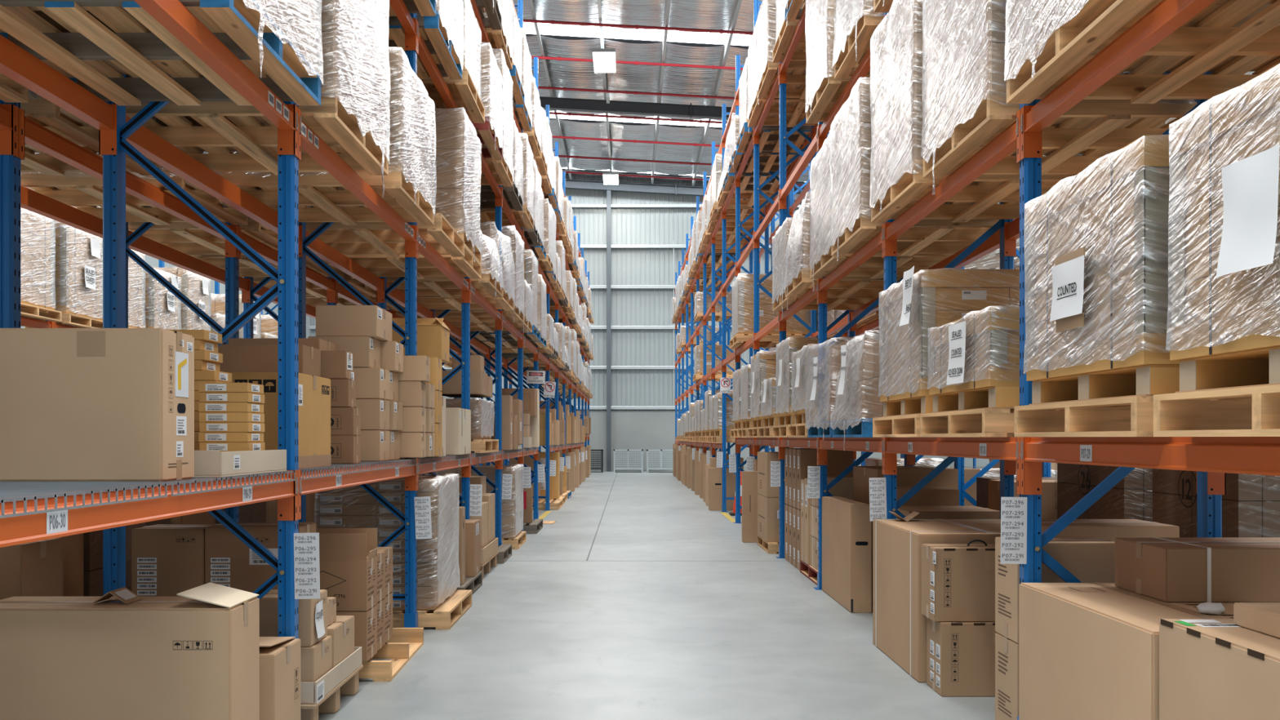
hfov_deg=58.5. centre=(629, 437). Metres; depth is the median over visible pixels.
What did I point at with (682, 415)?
load
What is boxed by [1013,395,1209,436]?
pallet
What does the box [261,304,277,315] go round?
frame
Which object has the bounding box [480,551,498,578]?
pallet
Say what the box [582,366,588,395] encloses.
load
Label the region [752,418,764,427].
pallet
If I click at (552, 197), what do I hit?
pallet
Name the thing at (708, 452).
sign
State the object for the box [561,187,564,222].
load
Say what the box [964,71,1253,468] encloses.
wall
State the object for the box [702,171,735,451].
frame
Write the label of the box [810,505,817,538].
carton
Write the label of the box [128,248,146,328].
load
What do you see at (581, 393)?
crossbeam
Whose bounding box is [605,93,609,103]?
box
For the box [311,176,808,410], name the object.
cladding
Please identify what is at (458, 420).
carton
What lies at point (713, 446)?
crossbeam
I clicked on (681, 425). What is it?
load
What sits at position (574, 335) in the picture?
load
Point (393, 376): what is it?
carton
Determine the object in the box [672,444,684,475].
carton
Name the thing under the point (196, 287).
load
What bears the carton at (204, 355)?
on the carton at (199, 365)
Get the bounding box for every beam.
[309,325,731,328]
[441,365,744,368]
[571,204,800,207]
[576,406,685,408]
[580,244,771,248]
[589,284,732,288]
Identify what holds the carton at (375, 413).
on the carton at (375, 444)
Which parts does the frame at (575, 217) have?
post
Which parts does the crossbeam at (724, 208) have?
beam rail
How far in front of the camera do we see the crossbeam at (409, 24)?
7.86 m
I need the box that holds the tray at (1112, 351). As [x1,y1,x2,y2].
[1026,333,1180,381]
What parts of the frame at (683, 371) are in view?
post, post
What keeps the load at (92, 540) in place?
on the floor
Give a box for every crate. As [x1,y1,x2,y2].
[591,449,603,472]
[613,449,643,472]
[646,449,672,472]
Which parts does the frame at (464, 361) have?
post, post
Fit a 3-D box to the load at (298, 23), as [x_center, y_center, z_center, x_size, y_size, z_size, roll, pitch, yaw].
[-1.952,-2.023,4.505,1.207,1.393,1.198,0,0,0]
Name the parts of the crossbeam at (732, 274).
beam rail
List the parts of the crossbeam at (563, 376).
beam rail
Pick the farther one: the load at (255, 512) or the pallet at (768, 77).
the pallet at (768, 77)
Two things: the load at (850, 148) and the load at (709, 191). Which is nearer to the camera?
the load at (850, 148)
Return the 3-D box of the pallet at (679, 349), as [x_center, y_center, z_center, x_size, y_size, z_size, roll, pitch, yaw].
[2.164,-2.883,37.925,1.165,0.130,1.165,0,0,0]
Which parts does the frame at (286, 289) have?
post, post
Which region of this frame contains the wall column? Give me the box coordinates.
[606,187,610,471]
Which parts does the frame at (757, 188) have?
post, post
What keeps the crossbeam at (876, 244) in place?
attached to the frame at (822, 308)
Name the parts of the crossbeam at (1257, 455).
beam rail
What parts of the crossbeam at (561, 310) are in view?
beam rail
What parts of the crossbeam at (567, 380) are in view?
beam rail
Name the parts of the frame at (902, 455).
post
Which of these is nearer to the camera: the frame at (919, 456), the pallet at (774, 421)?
the frame at (919, 456)
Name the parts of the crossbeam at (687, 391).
beam rail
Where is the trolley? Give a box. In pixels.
[973,457,976,468]
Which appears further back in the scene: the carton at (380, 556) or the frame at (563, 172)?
the frame at (563, 172)
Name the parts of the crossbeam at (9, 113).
beam rail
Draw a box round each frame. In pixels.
[0,99,20,328]
[102,74,298,638]
[125,205,239,522]
[158,259,164,267]
[214,280,258,298]
[243,265,336,337]
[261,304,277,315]
[298,13,417,627]
[377,107,470,519]
[428,175,502,546]
[441,357,483,466]
[470,0,523,531]
[485,57,538,519]
[490,398,495,466]
[492,369,511,466]
[503,104,550,511]
[523,142,558,452]
[528,171,565,466]
[537,195,571,452]
[551,233,580,452]
[554,216,576,416]
[558,248,583,426]
[565,260,586,447]
[566,271,589,444]
[675,272,696,439]
[678,261,702,418]
[681,248,708,413]
[685,233,711,415]
[690,216,721,451]
[696,195,730,454]
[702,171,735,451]
[711,141,753,457]
[721,103,768,512]
[733,54,789,523]
[753,0,816,458]
[759,186,794,452]
[771,163,810,452]
[775,62,855,558]
[789,164,810,206]
[813,121,914,590]
[816,131,866,466]
[845,332,904,466]
[884,12,1013,519]
[915,454,924,462]
[954,248,1051,506]
[1017,71,1222,719]
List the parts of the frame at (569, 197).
post, post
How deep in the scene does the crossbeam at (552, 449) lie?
22.80 m
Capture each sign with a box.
[293,533,319,599]
[413,496,431,538]
[469,484,482,515]
[502,473,512,499]
[523,466,531,488]
[526,370,545,383]
[537,464,545,482]
[543,381,555,398]
[549,460,555,475]
[560,457,564,471]
[565,456,570,468]
[581,452,584,462]
[692,448,696,459]
[698,448,702,461]
[706,450,711,463]
[716,451,722,467]
[720,377,730,392]
[728,454,736,472]
[746,456,755,471]
[770,461,780,486]
[807,466,820,498]
[869,477,886,521]
[1000,497,1026,564]
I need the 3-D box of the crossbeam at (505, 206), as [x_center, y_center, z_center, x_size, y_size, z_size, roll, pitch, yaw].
[-1.527,-2.828,14.805,0.086,0.225,2.694,0,0,0]
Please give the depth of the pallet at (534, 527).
16.37 m
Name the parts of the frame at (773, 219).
post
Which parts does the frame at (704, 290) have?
post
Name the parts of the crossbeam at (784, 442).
beam rail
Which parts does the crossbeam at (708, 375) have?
beam rail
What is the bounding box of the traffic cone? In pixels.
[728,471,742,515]
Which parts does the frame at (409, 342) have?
post, post, plate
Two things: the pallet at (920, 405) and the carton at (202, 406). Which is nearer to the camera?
the carton at (202, 406)
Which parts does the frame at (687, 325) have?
post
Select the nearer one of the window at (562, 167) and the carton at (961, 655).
the carton at (961, 655)
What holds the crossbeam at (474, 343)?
attached to the frame at (535, 473)
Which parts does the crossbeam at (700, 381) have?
beam rail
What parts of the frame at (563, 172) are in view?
post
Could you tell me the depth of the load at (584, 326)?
34.60 m
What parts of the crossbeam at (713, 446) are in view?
beam rail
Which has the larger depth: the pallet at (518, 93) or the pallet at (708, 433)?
the pallet at (708, 433)
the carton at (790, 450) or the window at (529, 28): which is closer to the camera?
the carton at (790, 450)
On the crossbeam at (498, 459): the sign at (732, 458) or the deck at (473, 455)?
the deck at (473, 455)
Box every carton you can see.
[0,328,194,481]
[0,537,62,599]
[0,582,259,719]
[57,533,83,596]
[131,524,214,596]
[169,329,222,343]
[170,511,215,524]
[194,339,217,352]
[194,350,222,363]
[194,360,219,371]
[194,370,231,382]
[194,380,229,391]
[194,391,199,400]
[194,400,199,411]
[194,411,199,421]
[194,421,199,431]
[194,431,209,441]
[194,441,199,450]
[198,382,263,394]
[198,402,263,413]
[198,431,263,442]
[199,392,264,404]
[199,412,264,422]
[199,422,264,432]
[199,442,265,451]
[204,522,315,592]
[217,344,320,377]
[227,372,331,468]
[228,337,337,350]
[259,589,327,646]
[259,636,300,719]
[266,499,277,522]
[300,635,332,700]
[306,493,315,522]
[307,336,380,368]
[315,305,391,341]
[315,528,377,611]
[320,350,354,380]
[327,596,337,626]
[327,615,354,668]
[329,378,355,407]
[330,407,360,435]
[330,435,360,463]
[336,604,377,662]
[353,367,389,399]
[355,399,389,430]
[360,430,389,461]
[376,551,385,602]
[376,598,385,650]
[377,546,392,595]
[380,341,403,373]
[384,591,392,642]
[388,371,398,400]
[389,400,402,430]
[389,430,399,460]
[391,317,450,362]
[391,406,426,432]
[397,355,430,382]
[398,381,426,407]
[400,432,426,457]
[425,356,441,391]
[425,383,435,408]
[425,408,435,432]
[425,432,435,457]
[431,396,445,457]
[434,390,441,423]
[434,423,441,456]
[440,370,487,395]
[445,375,492,397]
[445,407,471,454]
[452,355,484,372]
[458,475,485,493]
[458,506,465,585]
[459,493,494,544]
[465,519,479,577]
[470,502,488,548]
[491,414,517,449]
[494,395,512,449]
[502,388,537,416]
[509,453,540,502]
[512,399,522,444]
[523,413,529,425]
[523,425,529,436]
[523,436,532,448]
[523,485,533,522]
[529,388,539,447]
[538,452,559,475]
[539,400,560,444]
[539,408,555,419]
[539,412,551,429]
[539,428,551,445]
[540,475,559,498]
[551,419,559,444]
[551,422,553,434]
[551,434,553,444]
[559,448,579,487]
[559,471,562,495]
[560,405,563,418]
[560,419,564,431]
[560,431,564,444]
[560,452,574,491]
[561,404,569,415]
[562,472,566,479]
[562,479,566,485]
[562,485,566,492]
[565,410,568,421]
[565,417,567,431]
[565,431,567,444]
[566,471,569,490]
[568,415,570,425]
[568,425,570,434]
[568,434,570,444]
[569,412,573,443]
[571,446,584,482]
[573,410,579,421]
[573,416,576,443]
[573,419,575,443]
[576,418,577,443]
[579,426,582,435]
[579,452,581,484]
[583,419,586,426]
[583,444,591,475]
[584,447,589,477]
[584,448,585,479]
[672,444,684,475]
[673,448,675,476]
[675,445,678,479]
[677,450,680,480]
[680,448,681,481]
[681,444,701,484]
[684,453,687,486]
[687,447,711,488]
[690,453,694,491]
[694,450,720,494]
[699,453,728,498]
[702,454,728,502]
[705,463,710,504]
[706,464,710,506]
[708,467,742,510]
[710,457,743,469]
[742,471,757,542]
[753,458,757,471]
[757,452,779,497]
[757,493,779,542]
[784,448,788,504]
[784,503,788,561]
[788,448,812,506]
[788,505,792,564]
[792,448,796,507]
[792,506,796,568]
[796,448,853,510]
[796,508,800,570]
[800,479,804,562]
[804,478,811,564]
[810,475,853,506]
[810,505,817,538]
[810,535,817,570]
[822,496,871,613]
[853,466,958,604]
[872,511,1000,682]
[896,486,959,506]
[896,506,999,519]
[921,539,995,622]
[926,617,996,697]
[948,467,981,506]
[976,477,1057,508]
[988,480,1057,519]
[989,458,1057,470]
[995,537,1115,644]
[995,632,1018,719]
[1018,582,1235,719]
[1041,519,1179,542]
[1115,537,1279,602]
[1159,618,1279,719]
[1233,602,1279,638]
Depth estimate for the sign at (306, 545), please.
5.11 m
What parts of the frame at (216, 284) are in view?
post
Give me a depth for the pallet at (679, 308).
37.90 m
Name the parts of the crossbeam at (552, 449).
beam rail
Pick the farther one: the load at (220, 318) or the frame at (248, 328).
the load at (220, 318)
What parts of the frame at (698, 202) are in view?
post, post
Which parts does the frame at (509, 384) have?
post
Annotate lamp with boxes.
[591,37,616,72]
[602,171,618,184]
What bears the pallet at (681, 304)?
on the crossbeam
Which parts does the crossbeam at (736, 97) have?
beam rail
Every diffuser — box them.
[593,52,615,72]
[603,174,617,184]
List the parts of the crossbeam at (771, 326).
beam rail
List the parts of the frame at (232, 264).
post, post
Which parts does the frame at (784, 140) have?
plate, post, post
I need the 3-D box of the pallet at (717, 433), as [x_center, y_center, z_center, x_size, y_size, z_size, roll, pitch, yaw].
[2.225,-0.081,21.835,1.105,0.103,1.080,0,0,0]
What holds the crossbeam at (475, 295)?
attached to the frame at (464, 361)
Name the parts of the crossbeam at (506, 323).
beam rail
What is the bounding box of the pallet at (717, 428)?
[714,425,734,431]
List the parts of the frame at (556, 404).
post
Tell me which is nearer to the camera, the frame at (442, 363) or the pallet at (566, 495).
the frame at (442, 363)
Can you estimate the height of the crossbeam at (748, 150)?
0.225 m
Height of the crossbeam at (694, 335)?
0.225 m
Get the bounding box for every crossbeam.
[0,34,116,155]
[0,103,18,157]
[0,470,298,547]
[18,107,238,257]
[20,185,102,238]
[20,315,53,328]
[53,321,78,328]
[125,110,302,257]
[128,230,250,302]
[133,0,298,157]
[237,226,336,303]
[253,280,315,319]
[297,107,417,257]
[297,457,417,519]
[306,231,384,303]
[336,280,395,318]
[386,282,434,318]
[389,0,417,52]
[395,311,403,318]
[416,21,457,109]
[416,226,471,303]
[417,456,471,489]
[435,313,461,340]
[449,342,461,355]
[470,0,492,48]
[470,280,502,329]
[470,337,489,360]
[470,449,502,476]
[481,153,502,206]
[484,360,495,372]
[490,349,507,369]
[502,188,524,239]
[502,311,524,347]
[502,370,512,383]
[502,449,524,469]
[507,360,517,373]
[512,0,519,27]
[513,110,523,133]
[523,230,538,273]
[523,334,538,360]
[523,448,538,463]
[537,350,550,370]
[538,263,550,293]
[549,445,559,457]
[550,285,559,309]
[550,361,559,377]
[555,231,559,240]
[558,299,565,322]
[558,367,565,383]
[558,445,565,453]
[565,258,571,273]
[565,315,571,329]
[565,376,571,388]
[565,444,571,452]
[571,382,576,392]
[576,386,580,396]
[580,344,583,355]
[580,391,583,399]
[583,351,586,360]
[675,317,678,328]
[675,358,678,368]
[678,310,681,322]
[681,257,685,271]
[681,299,685,313]
[681,346,685,357]
[681,391,685,400]
[685,240,690,260]
[685,288,690,303]
[685,338,690,351]
[685,387,690,397]
[690,273,696,293]
[690,328,696,344]
[690,382,696,394]
[690,441,696,447]
[696,257,702,279]
[696,318,702,335]
[696,377,702,390]
[696,441,702,450]
[702,175,711,200]
[702,237,711,263]
[702,305,711,324]
[702,370,711,385]
[702,442,711,453]
[711,141,721,179]
[711,211,721,244]
[711,288,721,312]
[711,362,721,379]
[711,442,722,454]
[721,93,735,148]
[721,173,735,219]
[721,262,735,297]
[721,348,735,372]
[727,262,734,277]
[734,86,738,105]
[734,129,753,186]
[734,232,753,275]
[734,333,753,362]
[734,437,753,455]
[740,236,749,256]
[750,209,764,240]
[750,444,764,454]
[752,68,779,144]
[752,193,779,248]
[752,315,779,349]
[752,437,778,455]
[759,236,770,263]
[764,185,779,217]
[770,223,779,244]
[778,5,805,84]
[778,126,817,209]
[778,279,817,331]
[778,437,817,465]
[786,133,810,182]
[789,180,809,217]
[811,123,817,141]
[811,314,848,336]
[817,17,884,151]
[817,223,884,303]
[817,437,884,474]
[843,318,879,336]
[849,296,879,331]
[853,450,856,459]
[883,109,1021,257]
[883,436,1020,493]
[906,453,915,465]
[927,228,999,269]
[1004,217,1019,257]
[1004,459,1016,475]
[1020,0,1215,159]
[1020,436,1279,494]
[1207,471,1226,494]
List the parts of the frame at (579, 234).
post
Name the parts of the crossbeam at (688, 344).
beam rail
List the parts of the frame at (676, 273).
post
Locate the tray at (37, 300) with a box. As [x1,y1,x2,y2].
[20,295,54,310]
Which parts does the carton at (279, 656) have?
loose lid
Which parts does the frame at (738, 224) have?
post, plate, post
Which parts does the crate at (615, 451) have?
corner post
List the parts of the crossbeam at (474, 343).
beam rail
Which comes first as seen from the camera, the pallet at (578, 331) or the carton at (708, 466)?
the carton at (708, 466)
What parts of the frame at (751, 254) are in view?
post, post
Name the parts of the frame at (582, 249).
post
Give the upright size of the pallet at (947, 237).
0.130 m
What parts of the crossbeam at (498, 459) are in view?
beam rail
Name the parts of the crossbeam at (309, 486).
beam rail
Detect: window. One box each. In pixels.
[523,22,752,45]
[549,111,721,127]
[561,167,702,176]
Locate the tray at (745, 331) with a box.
[733,327,809,336]
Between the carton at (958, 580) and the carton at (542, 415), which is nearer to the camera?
the carton at (958, 580)
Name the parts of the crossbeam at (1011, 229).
beam rail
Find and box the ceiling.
[513,0,817,190]
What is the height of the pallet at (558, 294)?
0.130 m
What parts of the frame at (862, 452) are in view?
post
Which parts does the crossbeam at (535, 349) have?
beam rail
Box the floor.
[318,471,995,719]
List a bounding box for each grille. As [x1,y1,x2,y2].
[591,450,601,467]
[591,450,601,468]
[616,450,641,467]
[648,450,671,467]
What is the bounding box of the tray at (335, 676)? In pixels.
[300,646,361,703]
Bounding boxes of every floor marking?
[538,510,551,519]
[720,511,735,522]
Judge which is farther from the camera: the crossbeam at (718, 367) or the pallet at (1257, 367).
the crossbeam at (718, 367)
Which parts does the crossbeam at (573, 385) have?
beam rail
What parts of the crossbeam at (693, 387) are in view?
beam rail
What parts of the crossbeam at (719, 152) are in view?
beam rail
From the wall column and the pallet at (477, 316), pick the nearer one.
the pallet at (477, 316)
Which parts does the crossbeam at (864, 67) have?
beam rail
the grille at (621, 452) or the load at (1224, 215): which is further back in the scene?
the grille at (621, 452)
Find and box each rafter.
[539,96,735,119]
[561,179,805,201]
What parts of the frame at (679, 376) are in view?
post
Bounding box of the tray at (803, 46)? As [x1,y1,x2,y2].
[786,4,805,49]
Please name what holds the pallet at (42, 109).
on the crossbeam at (31, 133)
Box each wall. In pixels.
[20,186,310,337]
[507,410,954,471]
[673,240,674,409]
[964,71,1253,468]
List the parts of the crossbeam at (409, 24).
beam rail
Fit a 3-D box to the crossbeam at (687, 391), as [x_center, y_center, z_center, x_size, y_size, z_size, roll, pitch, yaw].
[1.751,-1.327,33.197,0.078,0.225,2.679,0,0,0]
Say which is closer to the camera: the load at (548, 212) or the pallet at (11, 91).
the pallet at (11, 91)
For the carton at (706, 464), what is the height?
0.831 m
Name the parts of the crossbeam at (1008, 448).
beam rail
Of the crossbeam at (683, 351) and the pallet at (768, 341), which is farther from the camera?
the crossbeam at (683, 351)
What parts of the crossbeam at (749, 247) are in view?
beam rail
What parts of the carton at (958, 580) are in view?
carry handle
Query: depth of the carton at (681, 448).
35.50 m
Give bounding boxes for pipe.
[523,17,753,35]
[530,55,742,70]
[537,85,734,99]
[549,111,727,124]
[551,134,817,152]
[554,155,808,170]
[562,170,806,186]
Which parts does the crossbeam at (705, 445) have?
beam rail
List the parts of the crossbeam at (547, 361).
beam rail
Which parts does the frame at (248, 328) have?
post, post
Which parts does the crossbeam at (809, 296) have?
beam rail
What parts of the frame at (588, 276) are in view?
post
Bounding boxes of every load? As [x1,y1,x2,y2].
[20,207,55,310]
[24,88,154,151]
[26,0,323,85]
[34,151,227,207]
[54,220,102,320]
[83,517,170,596]
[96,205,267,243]
[125,0,390,197]
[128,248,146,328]
[145,267,181,329]
[155,266,210,331]
[175,205,314,281]
[203,47,436,216]
[210,293,261,337]
[210,312,225,333]
[215,501,266,524]
[260,314,277,336]
[260,332,277,337]
[314,473,459,609]
[337,106,482,262]
[388,0,463,71]
[421,0,481,107]
[435,463,524,537]
[445,397,494,439]
[446,42,502,149]
[480,221,515,321]
[480,231,504,296]
[481,0,503,21]
[481,48,514,180]
[482,120,524,219]
[482,133,534,221]
[483,0,513,62]
[502,225,524,334]
[512,7,522,83]
[513,27,532,123]
[524,248,537,328]
[524,279,533,337]
[526,160,541,242]
[531,76,541,151]
[533,106,548,182]
[537,116,552,190]
[537,274,546,344]
[540,188,544,246]
[542,152,555,195]
[543,198,553,278]
[546,313,554,350]
[549,156,562,217]
[550,203,556,287]
[554,322,564,368]
[554,327,559,356]
[555,240,565,296]
[555,253,561,284]
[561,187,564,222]
[564,197,569,240]
[564,325,571,370]
[564,345,569,368]
[565,270,573,308]
[567,200,573,251]
[571,328,577,386]
[571,340,575,382]
[572,238,574,260]
[573,230,577,266]
[573,278,577,324]
[576,293,579,329]
[576,341,580,378]
[578,257,585,294]
[578,258,581,282]
[578,305,582,332]
[578,305,582,334]
[579,352,582,383]
[580,302,586,347]
[581,265,583,296]
[582,322,585,338]
[582,360,584,384]
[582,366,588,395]
[582,372,586,388]
[583,361,589,389]
[585,276,588,303]
[585,280,586,304]
[586,318,589,351]
[586,323,589,345]
[588,288,591,312]
[588,368,592,394]
[588,370,591,393]
[589,322,591,351]
[591,335,593,356]
[671,297,675,320]
[672,299,675,321]
[675,281,677,313]
[675,333,694,351]
[676,275,679,309]
[676,418,679,436]
[678,275,680,302]
[678,421,679,436]
[680,270,684,297]
[680,324,719,343]
[680,417,682,436]
[681,413,685,436]
[682,273,684,293]
[684,264,687,286]
[684,415,686,433]
[685,410,688,433]
[686,241,691,280]
[688,248,691,279]
[688,402,694,432]
[691,221,695,266]
[691,416,694,432]
[693,291,732,319]
[693,345,742,374]
[693,400,699,432]
[695,210,702,260]
[697,227,702,249]
[697,400,702,432]
[701,194,706,248]
[701,408,705,431]
[704,390,733,431]
[706,179,751,227]
[709,395,714,431]
[711,153,764,208]
[713,392,734,431]
[716,160,773,211]
[721,112,748,186]
[728,115,795,169]
[731,273,810,337]
[732,368,741,422]
[738,57,799,142]
[740,364,751,422]
[746,19,794,132]
[750,350,776,420]
[755,0,806,103]
[760,377,778,418]
[771,217,803,317]
[775,0,805,49]
[775,335,874,416]
[782,0,805,25]
[783,191,809,309]
[791,343,834,414]
[804,0,853,114]
[804,336,871,440]
[808,132,831,290]
[816,310,817,331]
[826,310,837,325]
[829,76,999,261]
[830,330,883,450]
[831,0,884,67]
[835,310,845,319]
[864,457,943,466]
[869,0,1083,212]
[878,266,1019,401]
[920,0,1251,190]
[927,305,1019,395]
[949,466,1057,477]
[964,238,1019,269]
[1004,0,1279,80]
[1022,135,1180,381]
[1057,462,1152,521]
[1152,468,1279,537]
[1165,62,1279,359]
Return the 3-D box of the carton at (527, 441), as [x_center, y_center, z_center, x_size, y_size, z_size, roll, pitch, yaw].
[-1.650,0.068,16.775,0.400,0.159,0.550,0,0,0]
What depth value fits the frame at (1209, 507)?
4.98 m
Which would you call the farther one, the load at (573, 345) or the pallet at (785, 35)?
the load at (573, 345)
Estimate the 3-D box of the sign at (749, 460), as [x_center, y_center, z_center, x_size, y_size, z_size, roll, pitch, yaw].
[1.668,0.402,15.696,0.119,0.292,0.003,1,0,0]
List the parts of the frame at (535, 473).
post, post, plate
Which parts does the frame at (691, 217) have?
post, post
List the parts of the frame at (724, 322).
post, plate, post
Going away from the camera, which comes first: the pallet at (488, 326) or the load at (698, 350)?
the pallet at (488, 326)
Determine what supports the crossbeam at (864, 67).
attached to the frame at (1006, 482)
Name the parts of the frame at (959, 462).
post, post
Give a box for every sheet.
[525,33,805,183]
[542,520,555,524]
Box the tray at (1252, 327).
[1169,305,1279,359]
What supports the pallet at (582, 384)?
on the crossbeam at (578, 390)
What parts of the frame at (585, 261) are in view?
post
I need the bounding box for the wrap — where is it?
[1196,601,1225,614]
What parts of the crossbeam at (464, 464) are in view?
beam rail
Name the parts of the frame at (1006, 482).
post, post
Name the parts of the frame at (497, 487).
post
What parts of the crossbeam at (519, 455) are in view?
beam rail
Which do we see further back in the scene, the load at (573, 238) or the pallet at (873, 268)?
the load at (573, 238)
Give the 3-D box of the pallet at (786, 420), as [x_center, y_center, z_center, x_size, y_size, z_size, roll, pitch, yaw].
[2.225,-0.185,12.360,1.105,0.103,1.080,0,0,0]
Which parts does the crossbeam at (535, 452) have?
beam rail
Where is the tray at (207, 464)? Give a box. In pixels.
[192,449,286,477]
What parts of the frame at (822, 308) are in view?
plate, post, post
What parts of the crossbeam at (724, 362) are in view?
beam rail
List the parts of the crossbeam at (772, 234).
beam rail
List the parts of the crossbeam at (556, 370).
beam rail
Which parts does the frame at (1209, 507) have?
post, post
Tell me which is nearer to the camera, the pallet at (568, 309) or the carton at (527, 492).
the carton at (527, 492)
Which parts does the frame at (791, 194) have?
post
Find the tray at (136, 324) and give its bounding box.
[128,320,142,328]
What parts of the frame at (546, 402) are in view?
post, plate, post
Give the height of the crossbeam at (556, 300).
0.225 m
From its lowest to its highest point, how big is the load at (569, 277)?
1.006 m
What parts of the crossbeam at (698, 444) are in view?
beam rail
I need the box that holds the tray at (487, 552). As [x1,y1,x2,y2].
[480,537,497,564]
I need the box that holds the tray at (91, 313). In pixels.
[54,306,102,320]
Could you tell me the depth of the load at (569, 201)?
26.10 m
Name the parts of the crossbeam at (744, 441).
beam rail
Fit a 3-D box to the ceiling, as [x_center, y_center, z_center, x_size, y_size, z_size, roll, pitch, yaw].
[0.250,-10.499,19.900,26.500,1.494,53.800,0,0,0]
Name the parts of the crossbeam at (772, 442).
beam rail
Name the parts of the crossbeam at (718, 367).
beam rail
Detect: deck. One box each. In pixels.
[0,471,295,496]
[0,483,167,518]
[298,463,371,479]
[359,458,416,471]
[400,455,448,464]
[445,453,470,461]
[471,451,488,457]
[473,450,502,455]
[502,449,514,453]
[514,448,523,452]
[524,447,532,451]
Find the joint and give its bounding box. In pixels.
[586,471,617,560]
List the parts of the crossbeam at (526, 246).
beam rail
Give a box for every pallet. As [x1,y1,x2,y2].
[0,0,320,106]
[0,72,28,102]
[20,90,159,175]
[20,167,248,225]
[20,302,62,321]
[20,313,102,328]
[125,88,388,175]
[128,217,277,255]
[188,254,344,279]
[215,166,434,225]
[241,272,376,297]
[300,664,363,719]
[306,213,464,257]
[306,295,402,311]
[343,227,481,264]
[344,245,481,279]
[359,627,423,681]
[386,268,502,297]
[388,0,435,16]
[388,9,462,79]
[392,590,471,629]
[395,306,422,318]
[417,288,514,311]
[420,68,484,123]
[435,302,523,323]
[442,362,503,368]
[448,314,532,332]
[449,337,461,346]
[449,351,484,357]
[449,357,495,364]
[455,571,482,595]
[470,324,540,341]
[471,115,502,159]
[471,439,498,453]
[475,0,501,29]
[476,333,546,347]
[480,152,512,186]
[480,180,522,210]
[480,202,533,229]
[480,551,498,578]
[481,22,512,69]
[490,341,553,354]
[497,544,511,564]
[502,348,557,359]
[502,531,526,549]
[507,354,559,364]
[508,64,524,104]
[512,357,564,368]
[513,102,531,131]
[523,126,540,155]
[523,222,540,245]
[523,362,568,371]
[523,519,542,533]
[524,239,546,259]
[525,368,570,374]
[533,149,546,175]
[533,499,562,510]
[537,253,552,271]
[537,269,555,281]
[540,174,551,193]
[540,496,564,504]
[541,381,583,387]
[542,187,557,208]
[542,380,581,385]
[543,386,584,389]
[544,376,576,380]
[544,376,579,382]
[549,276,560,291]
[549,285,564,298]
[549,296,568,306]
[549,301,572,313]
[549,309,574,319]
[549,369,575,377]
[553,204,561,222]
[553,318,576,324]
[555,217,565,234]
[558,230,568,245]
[558,385,586,391]
[558,388,587,392]
[560,389,590,394]
[560,392,592,397]
[560,493,568,501]
[562,490,571,498]
[563,240,572,254]
[565,253,573,263]
[565,259,577,271]
[565,321,577,329]
[571,269,579,279]
[573,326,581,333]
[574,278,581,285]
[577,282,582,291]
[577,288,584,297]
[577,333,582,337]
[577,333,585,342]
[580,294,586,302]
[580,340,586,345]
[581,342,588,348]
[586,308,591,315]
[671,318,694,323]
[673,312,693,319]
[675,309,693,315]
[675,347,694,354]
[677,306,694,311]
[678,298,694,306]
[680,295,694,302]
[680,340,719,347]
[682,290,715,297]
[684,281,719,291]
[687,277,733,284]
[688,266,727,278]
[691,258,733,271]
[693,373,733,381]
[694,311,732,321]
[695,251,748,262]
[695,436,699,442]
[698,240,744,253]
[702,228,748,244]
[702,436,707,442]
[705,431,710,436]
[706,220,764,232]
[707,436,711,443]
[710,202,764,221]
[710,431,715,436]
[711,435,735,443]
[714,425,734,431]
[715,431,730,435]
[717,186,790,206]
[722,168,795,191]
[728,146,797,173]
[729,333,806,348]
[730,428,737,437]
[733,422,742,429]
[736,122,810,152]
[737,428,747,437]
[742,420,752,428]
[745,116,799,142]
[747,95,815,127]
[747,426,758,437]
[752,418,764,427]
[756,57,806,99]
[757,535,779,553]
[758,426,772,437]
[762,417,778,426]
[772,424,787,437]
[773,19,806,62]
[773,292,879,311]
[778,414,794,425]
[784,0,805,21]
[785,267,902,297]
[787,423,807,437]
[793,413,805,424]
[800,559,817,585]
[805,66,870,124]
[807,421,832,437]
[810,245,972,278]
[826,331,879,337]
[831,209,999,255]
[832,417,872,437]
[834,6,884,79]
[837,322,879,333]
[856,310,878,324]
[871,160,1075,222]
[872,413,1013,437]
[873,0,893,12]
[881,395,933,417]
[920,408,1055,437]
[923,89,1196,177]
[930,386,1019,413]
[964,267,1019,269]
[1006,0,1279,103]
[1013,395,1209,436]
[1028,364,1179,404]
[1153,384,1279,436]
[1175,346,1279,392]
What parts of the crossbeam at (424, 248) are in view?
beam rail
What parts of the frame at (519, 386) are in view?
post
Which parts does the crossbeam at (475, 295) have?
beam rail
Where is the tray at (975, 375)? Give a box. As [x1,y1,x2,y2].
[928,364,1019,395]
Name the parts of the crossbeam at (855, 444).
beam rail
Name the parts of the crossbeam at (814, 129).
beam rail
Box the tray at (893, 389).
[880,378,933,401]
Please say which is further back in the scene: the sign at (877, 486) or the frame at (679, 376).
the frame at (679, 376)
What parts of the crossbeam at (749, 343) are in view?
beam rail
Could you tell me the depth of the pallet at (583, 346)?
37.03 m

